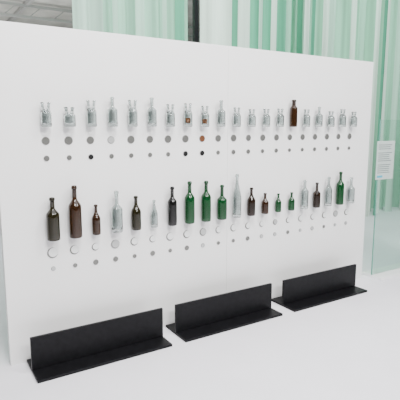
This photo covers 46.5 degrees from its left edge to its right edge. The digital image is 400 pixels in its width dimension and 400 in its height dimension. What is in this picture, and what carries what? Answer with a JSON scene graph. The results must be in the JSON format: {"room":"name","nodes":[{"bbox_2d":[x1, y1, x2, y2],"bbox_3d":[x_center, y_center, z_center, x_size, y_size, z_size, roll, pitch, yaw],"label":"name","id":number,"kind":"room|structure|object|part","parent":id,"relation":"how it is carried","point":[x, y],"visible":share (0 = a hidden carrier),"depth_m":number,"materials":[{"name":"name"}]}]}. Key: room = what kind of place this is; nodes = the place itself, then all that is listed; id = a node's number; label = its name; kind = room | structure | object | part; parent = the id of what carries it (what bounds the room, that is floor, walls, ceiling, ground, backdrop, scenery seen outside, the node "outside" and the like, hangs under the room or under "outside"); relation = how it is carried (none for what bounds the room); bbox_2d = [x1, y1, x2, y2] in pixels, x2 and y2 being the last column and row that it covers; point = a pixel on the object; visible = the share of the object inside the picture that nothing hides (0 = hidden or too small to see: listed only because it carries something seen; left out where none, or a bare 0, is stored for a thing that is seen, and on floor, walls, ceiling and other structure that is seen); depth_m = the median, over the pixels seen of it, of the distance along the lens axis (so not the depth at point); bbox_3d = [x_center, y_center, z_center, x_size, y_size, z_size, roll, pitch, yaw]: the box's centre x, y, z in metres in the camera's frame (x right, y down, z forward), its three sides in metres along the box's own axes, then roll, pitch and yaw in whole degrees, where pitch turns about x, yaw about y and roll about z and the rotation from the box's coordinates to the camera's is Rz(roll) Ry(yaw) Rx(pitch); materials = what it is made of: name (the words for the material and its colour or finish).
{"room":"museum exhibition gallery","nodes":[
{"label":"museum exhibition gallery","id":0,"kind":"room"},
{"bbox_2d":[0,0,199,38],"bbox_3d":[-3.894,-5.219,12.743,26.500,0.430,13.000,-5,10,-31],"label":"ceiling","id":1,"kind":"structure","parent":0,"point":[26,3],"depth_m":12.98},
{"bbox_2d":[0,0,199,42],"bbox_3d":[-3.840,-5.561,13.081,28.000,0.100,14.400,-5,10,-31],"label":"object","id":2,"kind":"structure","parent":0,"point":[62,4],"depth_m":14.04,"materials":[{"name":"silver metal"}]},
{"bbox_2d":[0,208,399,399],"bbox_3d":[-1.047,0.051,9.400,28.000,0.050,25.000,-5,10,-31],"label":"floor","id":3,"kind":"structure","parent":0,"point":[348,348],"depth_m":2.97,"materials":[{"name":"white concrete"}]},
{"bbox_2d":[27,308,171,383],"bbox_3d":[-0.647,0.905,3.054,0.893,0.226,0.301,-5,10,-31],"label":"base","id":4,"kind":"object","parent":3,"relation":"on","point":[54,355],"visible":1,"depth_m":3.00,"materials":[{"name":"black metal"}]},
{"bbox_2d":[0,21,373,365],"bbox_3d":[0.200,-0.121,3.632,3.289,2.076,0.056,-5,10,-31],"label":"display panel","id":5,"kind":"object","parent":3,"relation":"on","point":[65,283],"visible":0.99,"depth_m":3.29,"materials":[{"name":"white paint"}]},
{"bbox_2d":[40,102,51,126],"bbox_3d":[-0.925,-0.512,2.792,0.064,0.145,0.066,-5,10,-31],"label":"bottle","id":6,"kind":"object","parent":5,"relation":"attached to","point":[45,114],"visible":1,"depth_m":2.77,"materials":[{"name":"clear glass"}]},
{"bbox_2d":[46,197,59,240],"bbox_3d":[-0.914,0.118,2.888,0.080,0.270,0.082,-5,10,-31],"label":"wine bottle","id":7,"kind":"object","parent":5,"relation":"attached to","point":[52,216],"visible":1,"depth_m":2.86,"materials":[{"name":"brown glass"}]},
{"bbox_2d":[63,107,75,126],"bbox_3d":[-0.803,-0.511,2.863,0.072,0.120,0.074,-5,10,-31],"label":"bottle","id":8,"kind":"object","parent":5,"relation":"attached to","point":[69,117],"visible":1,"depth_m":2.84,"materials":[{"name":"clear glass"}]},
{"bbox_2d":[68,185,81,238],"bbox_3d":[-0.794,0.074,2.956,0.080,0.335,0.082,-5,10,-31],"label":"wine bottle","id":9,"kind":"object","parent":5,"relation":"attached to","point":[74,208],"visible":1,"depth_m":2.93,"materials":[{"name":"brown glass"}]},
{"bbox_2d":[86,100,96,126],"bbox_3d":[-0.686,-0.545,2.936,0.065,0.165,0.066,-5,10,-31],"label":"bottle","id":10,"kind":"object","parent":5,"relation":"attached to","point":[91,114],"visible":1,"depth_m":2.92,"materials":[{"name":"clear glass"}]},
{"bbox_2d":[92,204,100,234],"bbox_3d":[-0.681,0.128,3.049,0.056,0.200,0.058,-5,10,-31],"label":"beer bottle","id":11,"kind":"object","parent":5,"relation":"attached to","point":[96,221],"visible":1,"depth_m":3.03,"materials":[{"name":"brown glass"}]},
{"bbox_2d":[107,97,117,126],"bbox_3d":[-0.567,-0.569,3.007,0.064,0.190,0.066,-5,10,-31],"label":"bottle","id":12,"kind":"object","parent":5,"relation":"attached to","point":[112,112],"visible":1,"depth_m":2.99,"materials":[{"name":"clear glass"}]},
{"bbox_2d":[111,191,122,232],"bbox_3d":[-0.557,0.078,3.108,0.076,0.280,0.078,-5,10,-31],"label":"bottle","id":13,"kind":"object","parent":5,"relation":"attached to","point":[116,210],"visible":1,"depth_m":3.08,"materials":[{"name":"clear glass"}]},
{"bbox_2d":[128,100,137,126],"bbox_3d":[-0.446,-0.573,3.081,0.064,0.175,0.064,2,9,13],"label":"bottle","id":14,"kind":"object","parent":5,"relation":"attached to","point":[132,112],"visible":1,"depth_m":3.06,"materials":[{"name":"clear glass"}]},
{"bbox_2d":[131,196,140,230],"bbox_3d":[-0.439,0.088,3.188,0.068,0.235,0.070,-5,10,-31],"label":"beer bottle","id":15,"kind":"object","parent":5,"relation":"attached to","point":[135,212],"visible":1,"depth_m":3.17,"materials":[{"name":"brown glass"}]},
{"bbox_2d":[147,98,156,126],"bbox_3d":[-0.327,-0.595,3.154,0.064,0.195,0.066,-5,10,-31],"label":"bottle","id":16,"kind":"object","parent":5,"relation":"attached to","point":[151,112],"visible":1,"depth_m":3.13,"materials":[{"name":"clear glass"}]},
{"bbox_2d":[150,200,157,227],"bbox_3d":[-0.323,0.096,3.272,0.052,0.195,0.054,-5,10,-31],"label":"bottle","id":17,"kind":"object","parent":5,"relation":"attached to","point":[154,215],"visible":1,"depth_m":3.25,"materials":[{"name":"clear glass"}]},
{"bbox_2d":[166,104,174,126],"bbox_3d":[-0.206,-0.586,3.231,0.064,0.155,0.066,-5,10,-31],"label":"bottle","id":18,"kind":"object","parent":5,"relation":"attached to","point":[170,115],"visible":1,"depth_m":3.21,"materials":[{"name":"clear glass"}]},
{"bbox_2d":[168,186,176,225],"bbox_3d":[-0.199,0.043,3.333,0.066,0.280,0.068,-5,10,-31],"label":"wine bottle","id":19,"kind":"object","parent":5,"relation":"attached to","point":[172,203],"visible":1,"depth_m":3.31,"materials":[{"name":"black glass"}]},
{"bbox_2d":[184,103,192,126],"bbox_3d":[-0.086,-0.603,3.304,0.065,0.165,0.066,-5,10,-31],"label":"bottle","id":20,"kind":"object","parent":5,"relation":"attached to","point":[188,116],"visible":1,"depth_m":3.28,"materials":[{"name":"clear glass"}]},
{"bbox_2d":[185,181,194,223],"bbox_3d":[-0.076,0.017,3.401,0.074,0.310,0.076,-5,10,-31],"label":"wine bottle","id":21,"kind":"object","parent":5,"relation":"attached to","point":[189,198],"visible":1,"depth_m":3.38,"materials":[{"name":"green glass"}]},
{"bbox_2d":[201,106,208,126],"bbox_3d":[0.035,-0.607,3.379,0.064,0.150,0.066,-5,10,-31],"label":"bottle","id":22,"kind":"object","parent":5,"relation":"attached to","point":[204,115],"visible":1,"depth_m":3.36,"materials":[{"name":"clear glass"}]},
{"bbox_2d":[201,181,210,221],"bbox_3d":[0.045,0.008,3.475,0.074,0.305,0.076,-5,10,-31],"label":"wine bottle","id":23,"kind":"object","parent":5,"relation":"attached to","point":[206,197],"visible":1,"depth_m":3.45,"materials":[{"name":"green glass"}]},
{"bbox_2d":[217,100,225,126],"bbox_3d":[0.157,-0.641,3.450,0.064,0.195,0.066,-5,10,-31],"label":"bottle","id":24,"kind":"object","parent":5,"relation":"attached to","point":[221,114],"visible":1,"depth_m":3.43,"materials":[{"name":"clear glass"}]},
{"bbox_2d":[217,185,226,219],"bbox_3d":[0.167,0.016,3.552,0.076,0.265,0.078,-5,10,-31],"label":"bottle","id":25,"kind":"object","parent":5,"relation":"attached to","point":[221,201],"visible":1,"depth_m":3.53,"materials":[{"name":"green glass"}]},
{"bbox_2d":[232,174,240,217],"bbox_3d":[0.287,-0.033,3.623,0.070,0.340,0.072,-5,10,-31],"label":"bottle","id":26,"kind":"object","parent":5,"relation":"attached to","point":[236,199],"visible":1,"depth_m":3.60,"materials":[{"name":"clear glass"}]},
{"bbox_2d":[232,107,240,126],"bbox_3d":[0.279,-0.628,3.529,0.064,0.145,0.066,-5,10,-31],"label":"bottle","id":27,"kind":"object","parent":5,"relation":"attached to","point":[236,116],"visible":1,"depth_m":3.51,"materials":[{"name":"clear glass"}]},
{"bbox_2d":[247,187,254,215],"bbox_3d":[0.408,0.012,3.709,0.066,0.225,0.068,-5,10,-31],"label":"beer bottle","id":28,"kind":"object","parent":5,"relation":"attached to","point":[251,200],"visible":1,"depth_m":3.69,"materials":[{"name":"brown glass"}]},
{"bbox_2d":[248,109,255,126],"bbox_3d":[0.401,-0.635,3.604,0.064,0.135,0.066,-5,10,-31],"label":"bottle","id":29,"kind":"object","parent":5,"relation":"attached to","point":[251,117],"visible":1,"depth_m":3.58,"materials":[{"name":"clear glass"}]},
{"bbox_2d":[261,193,268,213],"bbox_3d":[0.529,0.027,3.791,0.060,0.170,0.062,-5,10,-31],"label":"beer bottle","id":30,"kind":"object","parent":5,"relation":"attached to","point":[264,204],"visible":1,"depth_m":3.77,"materials":[{"name":"brown glass"}]},
{"bbox_2d":[262,109,269,126],"bbox_3d":[0.524,-0.649,3.679,0.064,0.140,0.066,-5,10,-31],"label":"bottle","id":31,"kind":"object","parent":5,"relation":"attached to","point":[266,117],"visible":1,"depth_m":3.66,"materials":[{"name":"clear glass"}]},
{"bbox_2d":[275,193,280,211],"bbox_3d":[0.650,0.022,3.871,0.052,0.155,0.054,-5,10,-31],"label":"beer bottle","id":32,"kind":"object","parent":5,"relation":"attached to","point":[278,201],"visible":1,"depth_m":3.85,"materials":[{"name":"green glass"}]},
{"bbox_2d":[276,109,283,126],"bbox_3d":[0.647,-0.663,3.754,0.064,0.145,0.066,-5,10,-31],"label":"bottle","id":33,"kind":"object","parent":5,"relation":"attached to","point":[280,117],"visible":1,"depth_m":3.73,"materials":[{"name":"clear glass"}]},
{"bbox_2d":[288,192,294,210],"bbox_3d":[0.775,0.010,3.945,0.056,0.155,0.058,-5,10,-31],"label":"beer bottle","id":34,"kind":"object","parent":5,"relation":"attached to","point":[291,202],"visible":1,"depth_m":3.93,"materials":[{"name":"green glass"}]},
{"bbox_2d":[289,100,297,126],"bbox_3d":[0.770,-0.712,3.825,0.062,0.220,0.064,-5,10,-31],"label":"bottle","id":35,"kind":"object","parent":5,"relation":"attached to","point":[293,109],"visible":1,"depth_m":3.80,"materials":[{"name":"brown glass"}]},
{"bbox_2d":[300,180,308,208],"bbox_3d":[0.901,-0.048,4.009,0.066,0.250,0.068,-5,10,-31],"label":"wine bottle","id":36,"kind":"object","parent":5,"relation":"attached to","point":[304,192],"visible":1,"depth_m":3.99,"materials":[{"name":"clear glass"}]},
{"bbox_2d":[302,109,309,126],"bbox_3d":[0.894,-0.687,3.905,0.064,0.145,0.066,-5,10,-31],"label":"bottle","id":37,"kind":"object","parent":5,"relation":"attached to","point":[306,117],"visible":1,"depth_m":3.88,"materials":[{"name":"clear glass"}]},
{"bbox_2d":[312,182,320,207],"bbox_3d":[1.025,-0.045,4.087,0.066,0.220,0.068,-5,10,-31],"label":"bottle","id":38,"kind":"object","parent":5,"relation":"attached to","point":[316,194],"visible":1,"depth_m":4.07,"materials":[{"name":"brown glass"}]},
{"bbox_2d":[315,107,322,126],"bbox_3d":[1.018,-0.711,3.980,0.064,0.170,0.066,-5,10,-31],"label":"bottle","id":39,"kind":"object","parent":5,"relation":"attached to","point":[318,117],"visible":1,"depth_m":3.96,"materials":[{"name":"clear glass"}]},
{"bbox_2d":[324,177,331,205],"bbox_3d":[1.149,-0.077,4.161,0.064,0.260,0.066,-5,10,-31],"label":"beer bottle","id":40,"kind":"object","parent":5,"relation":"attached to","point":[328,190],"visible":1,"depth_m":4.14,"materials":[{"name":"clear glass"}]},
{"bbox_2d":[327,111,334,126],"bbox_3d":[1.142,-0.706,4.058,0.064,0.135,0.066,-5,10,-31],"label":"bottle","id":41,"kind":"object","parent":5,"relation":"attached to","point":[330,119],"visible":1,"depth_m":4.04,"materials":[{"name":"clear glass"}]},
{"bbox_2d":[336,172,343,204],"bbox_3d":[1.275,-0.108,4.232,0.070,0.300,0.072,-5,10,-31],"label":"wine bottle","id":42,"kind":"object","parent":5,"relation":"attached to","point":[340,185],"visible":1,"depth_m":4.21,"materials":[{"name":"green glass"}]},
{"bbox_2d":[338,109,345,126],"bbox_3d":[1.266,-0.728,4.133,0.064,0.155,0.066,-5,10,-31],"label":"bottle","id":43,"kind":"object","parent":5,"relation":"attached to","point":[342,118],"visible":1,"depth_m":4.11,"materials":[{"name":"clear glass"}]},
{"bbox_2d":[346,177,354,203],"bbox_3d":[1.399,-0.090,4.312,0.070,0.240,0.072,-5,10,-31],"label":"bottle","id":44,"kind":"object","parent":5,"relation":"attached to","point":[350,190],"visible":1,"depth_m":4.29,"materials":[{"name":"clear glass"}]},
{"bbox_2d":[350,112,356,126],"bbox_3d":[1.391,-0.730,4.211,0.064,0.135,0.066,-5,10,-31],"label":"bottle","id":45,"kind":"object","parent":5,"relation":"attached to","point":[353,120],"visible":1,"depth_m":4.19,"materials":[{"name":"clear glass"}]},
{"bbox_2d":[192,0,198,42],"bbox_3d":[-0.055,-1.746,5.847,0.140,4.600,0.140,-5,10,-31],"label":"post","id":46,"kind":"object","parent":3,"relation":"on","point":[195,3],"visible":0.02,"depth_m":5.75,"materials":[{"name":"metal"}]},
{"bbox_3d":[2.924,-4.374,7.507,10.500,0.080,0.700,-5,10,-31],"label":"track","id":47,"kind":"object","parent":46,"relation":"on","visible":0},
{"bbox_2d":[72,0,103,31],"bbox_3d":[-1.235,-1.642,5.188,0.330,4.600,0.068,-5,10,-31],"label":"curtain","id":48,"kind":"object","parent":47,"relation":"hanging from","point":[87,14],"visible":0.09,"depth_m":5.14,"materials":[{"name":"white fabric"}]},
{"bbox_2d":[112,0,117,33],"bbox_3d":[-0.957,-1.661,5.306,0.073,4.600,0.010,-9,12,-44],"label":"fabric strip","id":49,"kind":"object","parent":47,"relation":"hanging from","point":[114,2],"visible":0.18,"depth_m":5.25,"materials":[{"name":"white fabric"}]},
{"bbox_2d":[135,0,144,36],"bbox_3d":[-0.700,-1.686,5.468,0.121,4.600,0.014,-6,11,-36],"label":"fabric strip","id":50,"kind":"object","parent":47,"relation":"hanging from","point":[139,4],"visible":0.18,"depth_m":5.40,"materials":[{"name":"white fabric"}]},
{"bbox_2d":[103,0,187,40],"bbox_3d":[-0.675,-1.710,5.617,1.180,4.600,0.135,-5,10,-31],"label":"curtain","id":51,"kind":"object","parent":47,"relation":"hanging from","point":[126,8],"visible":0.09,"depth_m":5.58,"materials":[{"name":"green fabric"}]},
{"bbox_2d":[162,0,166,38],"bbox_3d":[-0.421,-1.711,5.625,0.060,4.600,0.012,-5,10,-31],"label":"fabric strip","id":52,"kind":"object","parent":47,"relation":"hanging from","point":[164,2],"visible":0.18,"depth_m":5.56,"materials":[{"name":"white fabric"}]},
{"bbox_2d":[175,0,184,40],"bbox_3d":[-0.247,-1.729,5.742,0.122,4.600,0.009,-4,10,-23],"label":"fabric strip","id":53,"kind":"object","parent":47,"relation":"hanging from","point":[179,4],"visible":0.18,"depth_m":5.67,"materials":[{"name":"green fabric"}]},
{"bbox_2d":[200,0,231,45],"bbox_3d":[0.208,-1.774,6.028,0.480,4.600,0.048,-5,10,-31],"label":"curtain","id":54,"kind":"object","parent":47,"relation":"hanging from","point":[215,15],"visible":0.19,"depth_m":5.95,"materials":[{"name":"white fabric"}]},
{"bbox_2d":[237,0,249,47],"bbox_3d":[0.578,-1.786,6.107,0.193,4.600,0.060,-5,10,-31],"label":"fabric strip","id":55,"kind":"object","parent":47,"relation":"hanging from","point":[243,5],"visible":0.18,"depth_m":6.03,"materials":[{"name":"white fabric"}]},
{"bbox_2d":[258,0,262,49],"bbox_3d":[0.809,-1.809,6.254,0.024,4.600,0.097,6,11,33],"label":"fabric strip","id":56,"kind":"object","parent":47,"relation":"hanging from","point":[260,1],"visible":0.18,"depth_m":6.17,"materials":[{"name":"white fabric"}]},
{"bbox_2d":[232,0,302,53],"bbox_3d":[0.864,-1.901,6.839,1.700,4.600,0.215,-5,10,-31],"label":"curtain","id":57,"kind":"object","parent":47,"relation":"hanging from","point":[254,4],"visible":0.08,"depth_m":6.85,"materials":[{"name":"teal fabric"}]},
{"bbox_2d":[270,0,276,50],"bbox_3d":[0.987,-1.820,6.322,0.086,4.600,0.017,0,9,1],"label":"fabric strip","id":58,"kind":"object","parent":47,"relation":"hanging from","point":[273,2],"visible":0.18,"depth_m":6.24,"materials":[{"name":"white fabric"}]},
{"bbox_2d":[285,0,291,52],"bbox_3d":[1.212,-1.848,6.498,0.034,4.600,0.134,8,12,41],"label":"fabric strip","id":59,"kind":"object","parent":47,"relation":"hanging from","point":[288,2],"visible":0.24,"depth_m":6.42,"materials":[{"name":"green fabric"}]},
{"bbox_2d":[291,0,297,52],"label":"curtain","id":60,"kind":"object","parent":47,"relation":"hanging from","point":[294,9],"depth_m":7.01,"materials":[{"name":"green fabric"}]},
{"bbox_2d":[303,0,309,54],"bbox_3d":[1.520,-1.874,6.668,0.032,4.600,0.140,8,12,42],"label":"fabric strip","id":61,"kind":"object","parent":47,"relation":"hanging from","point":[307,2],"visible":0.24,"depth_m":6.57,"materials":[{"name":"white fabric"}]},
{"bbox_2d":[310,0,315,54],"bbox_3d":[1.633,-1.898,6.823,0.030,4.600,0.102,6,11,36],"label":"fabric strip","id":62,"kind":"object","parent":47,"relation":"hanging from","point":[313,1],"visible":0.24,"depth_m":6.72,"materials":[{"name":"green fabric"}]},
{"bbox_2d":[308,0,323,55],"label":"curtain","id":63,"kind":"object","parent":47,"relation":"hanging from","point":[319,3],"depth_m":7.31,"materials":[{"name":"green fabric"}]},
{"bbox_2d":[322,0,329,56],"bbox_3d":[1.826,-1.905,6.866,0.034,4.600,0.147,8,12,41],"label":"fabric strip","id":64,"kind":"object","parent":47,"relation":"hanging from","point":[326,2],"visible":0.24,"depth_m":6.77,"materials":[{"name":"white fabric"}]},
{"bbox_2d":[327,0,335,57],"bbox_3d":[1.984,-1.932,7.038,0.149,4.600,0.052,-5,10,-31],"label":"fabric strip","id":65,"kind":"object","parent":47,"relation":"hanging from","point":[332,7],"visible":0.24,"depth_m":6.94,"materials":[{"name":"white fabric"}]},
{"bbox_2d":[334,0,351,58],"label":"curtain","id":66,"kind":"object","parent":47,"relation":"hanging from","point":[342,30],"depth_m":7.51,"materials":[{"name":"green fabric"}]},
{"bbox_2d":[349,0,356,59],"bbox_3d":[2.321,-1.954,7.176,0.145,4.600,0.042,-8,12,-41],"label":"fabric strip","id":67,"kind":"object","parent":47,"relation":"hanging from","point":[354,2],"visible":0.24,"depth_m":7.08,"materials":[{"name":"white fabric"}]},
{"bbox_2d":[355,0,359,59],"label":"curtain","id":68,"kind":"object","parent":47,"relation":"hanging from","point":[358,1],"depth_m":7.72,"materials":[{"name":"green fabric"}]},
{"bbox_2d":[357,0,366,60],"bbox_3d":[2.501,-1.969,7.272,0.137,4.600,0.035,-3,9,-19],"label":"fabric strip","id":69,"kind":"object","parent":47,"relation":"hanging from","point":[362,12],"visible":0.24,"depth_m":7.17,"materials":[{"name":"fabric"}]},
{"bbox_2d":[365,0,381,216],"bbox_3d":[2.797,-1.993,7.426,0.034,4.600,0.147,8,12,41],"label":"fabric strip","id":70,"kind":"object","parent":47,"relation":"hanging from","point":[379,2],"visible":0.96,"depth_m":7.49,"materials":[{"name":"white fabric"}]},
{"bbox_2d":[364,0,384,210],"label":"curtain","id":71,"kind":"object","parent":47,"relation":"hanging from","point":[371,4],"depth_m":8.05,"materials":[{"name":"green fabric"}]},
{"bbox_2d":[373,0,388,214],"bbox_3d":[2.978,-2.014,7.562,0.038,4.600,0.107,8,12,42],"label":"fabric strip","id":72,"kind":"object","parent":47,"relation":"hanging from","point":[386,1],"visible":0.61,"depth_m":7.53,"materials":[{"name":"fabric"}]},
{"bbox_2d":[381,0,390,119],"bbox_3d":[3.062,-2.042,7.738,0.092,4.600,0.014,0,9,0],"label":"fabric strip","id":73,"kind":"object","parent":47,"relation":"hanging from","point":[389,2],"visible":0.3,"depth_m":7.70,"materials":[{"name":"white fabric"}]},
{"bbox_2d":[384,0,397,119],"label":"curtain","id":74,"kind":"object","parent":47,"relation":"hanging from","point":[394,3],"depth_m":8.23,"materials":[{"name":"green fabric"}]},
{"bbox_2d":[391,0,399,119],"bbox_3d":[3.341,-2.067,7.898,0.133,4.600,0.044,-4,10,-22],"label":"fabric strip","id":75,"kind":"object","parent":47,"relation":"hanging from","point":[395,89],"visible":0.46,"depth_m":7.88,"materials":[{"name":"fabric"}]},
{"bbox_2d":[166,283,282,341],"bbox_3d":[0.200,0.824,3.573,0.891,0.226,0.301,-5,10,-31],"label":"base","id":76,"kind":"object","parent":3,"relation":"on","point":[212,315],"visible":1,"depth_m":3.52,"materials":[{"name":"black metal"}]},
{"bbox_2d":[272,264,366,311],"bbox_3d":[1.064,0.741,4.103,0.890,0.226,0.301,-5,10,-31],"label":"base","id":77,"kind":"object","parent":3,"relation":"on","point":[303,292],"visible":0.91,"depth_m":4.04,"materials":[{"name":"black metal"}]},
{"bbox_2d":[362,120,399,280],"bbox_3d":[2.082,-0.029,4.741,0.960,1.550,0.240,-5,10,-31],"label":"glass panel","id":78,"kind":"object","parent":3,"relation":"on","point":[385,264],"visible":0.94,"depth_m":4.59,"materials":[{"name":"clear glass"}]},
{"bbox_3d":[2.099,0.720,4.869,0.920,0.030,0.240,-5,10,-31],"label":"foot plate","id":79,"kind":"part","parent":78,"relation":"part of","materials":[{"name":"white plastic"}]}
]}

